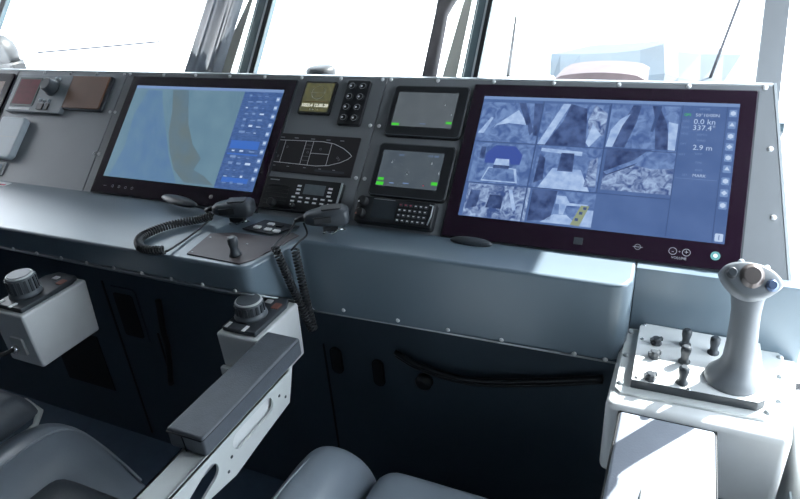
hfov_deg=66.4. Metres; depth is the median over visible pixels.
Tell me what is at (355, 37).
window
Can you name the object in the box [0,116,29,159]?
telephone handset
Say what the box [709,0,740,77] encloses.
wire
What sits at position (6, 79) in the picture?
monitor
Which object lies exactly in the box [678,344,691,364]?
toggle switch
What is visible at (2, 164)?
wall socket
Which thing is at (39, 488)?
seat cushion
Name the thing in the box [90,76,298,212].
monitor
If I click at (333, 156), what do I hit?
panel
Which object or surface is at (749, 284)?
joystick
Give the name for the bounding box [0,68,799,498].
console
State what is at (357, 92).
keypad
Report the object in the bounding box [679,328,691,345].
toggle switch
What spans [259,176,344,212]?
radio transceiver
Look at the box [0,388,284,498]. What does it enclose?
floor
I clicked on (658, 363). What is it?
control panel
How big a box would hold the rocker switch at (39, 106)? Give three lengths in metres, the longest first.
0.025 x 0.020 x 0.004 m
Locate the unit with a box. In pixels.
[297,81,338,115]
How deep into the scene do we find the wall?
1.58 m
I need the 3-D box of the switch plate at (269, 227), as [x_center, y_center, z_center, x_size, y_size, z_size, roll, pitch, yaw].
[-0.309,-0.054,1.461,0.124,0.006,0.062,11,31,27]
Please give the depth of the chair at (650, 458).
1.01 m
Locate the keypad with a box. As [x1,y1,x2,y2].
[337,80,371,126]
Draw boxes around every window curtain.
[184,0,252,72]
[422,0,471,76]
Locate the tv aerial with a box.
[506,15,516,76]
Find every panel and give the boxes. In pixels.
[271,133,360,177]
[615,323,783,421]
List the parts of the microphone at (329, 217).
coiled cord, coiled cord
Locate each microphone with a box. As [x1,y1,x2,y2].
[133,197,255,254]
[271,203,349,331]
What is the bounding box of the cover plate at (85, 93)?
[61,76,114,111]
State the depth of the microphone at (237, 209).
1.48 m
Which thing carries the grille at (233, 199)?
attached to the microphone at (237, 209)
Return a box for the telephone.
[354,195,438,231]
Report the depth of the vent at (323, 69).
2.24 m
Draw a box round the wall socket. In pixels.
[0,162,6,174]
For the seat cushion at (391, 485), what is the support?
on the chair at (650, 458)
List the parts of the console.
instrument panel, instrument panel, instrument panel, edge trim, kick panel, instrument panel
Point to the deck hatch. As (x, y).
(591, 70)
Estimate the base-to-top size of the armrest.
0.165 m
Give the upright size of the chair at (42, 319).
1.020 m
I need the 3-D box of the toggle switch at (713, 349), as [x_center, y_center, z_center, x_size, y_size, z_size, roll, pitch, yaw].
[0.577,0.175,1.121,0.020,0.036,0.020,8,29,23]
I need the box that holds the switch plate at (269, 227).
[242,220,298,234]
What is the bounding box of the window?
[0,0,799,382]
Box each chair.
[0,268,303,498]
[272,411,717,498]
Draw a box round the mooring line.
[37,41,159,52]
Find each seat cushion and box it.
[30,479,117,498]
[366,473,487,498]
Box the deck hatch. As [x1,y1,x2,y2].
[554,61,649,80]
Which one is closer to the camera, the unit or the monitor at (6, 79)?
the unit
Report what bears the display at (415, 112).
on the console
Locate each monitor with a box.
[0,73,15,111]
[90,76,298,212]
[440,84,758,271]
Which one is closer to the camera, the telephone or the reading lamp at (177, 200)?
the telephone
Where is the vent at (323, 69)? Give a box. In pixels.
[306,64,335,74]
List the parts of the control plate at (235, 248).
knob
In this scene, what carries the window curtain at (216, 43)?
hanging from the ceiling
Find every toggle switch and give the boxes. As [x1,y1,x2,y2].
[676,365,689,386]
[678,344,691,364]
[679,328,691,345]
[707,335,720,355]
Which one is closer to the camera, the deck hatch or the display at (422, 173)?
the display at (422, 173)
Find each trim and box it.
[0,0,10,30]
[237,0,276,72]
[461,0,494,76]
[755,0,789,103]
[780,123,784,135]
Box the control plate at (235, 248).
[187,232,298,264]
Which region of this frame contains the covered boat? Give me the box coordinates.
[550,39,740,81]
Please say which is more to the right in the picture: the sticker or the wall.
the wall
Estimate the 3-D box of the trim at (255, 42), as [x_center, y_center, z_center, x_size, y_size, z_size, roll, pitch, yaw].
[-0.368,-1.014,1.958,0.063,0.940,0.793,8,29,23]
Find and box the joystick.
[703,259,782,395]
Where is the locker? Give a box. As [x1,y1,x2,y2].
[775,390,799,498]
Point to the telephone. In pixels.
(377, 211)
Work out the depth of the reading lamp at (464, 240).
1.31 m
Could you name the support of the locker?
on the floor
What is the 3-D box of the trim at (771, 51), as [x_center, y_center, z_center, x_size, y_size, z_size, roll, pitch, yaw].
[0.905,-0.837,1.420,0.048,0.938,0.791,8,29,23]
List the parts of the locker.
door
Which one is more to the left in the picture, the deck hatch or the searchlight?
the searchlight
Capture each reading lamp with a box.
[161,194,204,209]
[450,236,492,246]
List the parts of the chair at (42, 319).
connector plate, armrest trim, connector plate, plate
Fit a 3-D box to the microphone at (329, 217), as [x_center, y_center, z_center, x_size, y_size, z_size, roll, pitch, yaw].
[-0.195,0.045,1.420,0.196,0.284,0.077,-18,30,-25]
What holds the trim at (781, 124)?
attached to the wall
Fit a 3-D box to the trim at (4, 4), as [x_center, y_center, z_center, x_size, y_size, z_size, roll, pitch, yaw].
[-1.543,-1.178,2.456,0.100,0.940,0.793,8,29,23]
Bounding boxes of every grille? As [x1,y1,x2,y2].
[226,197,246,202]
[321,203,340,210]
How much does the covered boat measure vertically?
0.244 m
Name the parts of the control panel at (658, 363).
rotary knob, rotary knob, rotary knob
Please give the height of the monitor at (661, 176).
0.279 m
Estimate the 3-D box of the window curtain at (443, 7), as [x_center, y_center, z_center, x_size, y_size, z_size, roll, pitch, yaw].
[0.199,-0.943,1.663,0.096,0.873,0.737,8,29,23]
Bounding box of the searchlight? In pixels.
[0,35,26,68]
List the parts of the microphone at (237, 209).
coiled cord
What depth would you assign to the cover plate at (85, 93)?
1.91 m
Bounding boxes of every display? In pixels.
[368,143,456,203]
[384,85,470,140]
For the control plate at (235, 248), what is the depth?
1.38 m
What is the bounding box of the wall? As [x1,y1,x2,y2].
[795,383,799,389]
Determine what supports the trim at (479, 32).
attached to the wall
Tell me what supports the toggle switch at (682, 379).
attached to the control panel at (658, 363)
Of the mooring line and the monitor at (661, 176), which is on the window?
the mooring line
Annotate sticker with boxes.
[0,181,11,185]
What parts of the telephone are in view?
rotary knob, rotary knob, rail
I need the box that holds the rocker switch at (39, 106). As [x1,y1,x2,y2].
[35,103,43,109]
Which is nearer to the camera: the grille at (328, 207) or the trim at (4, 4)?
the grille at (328, 207)

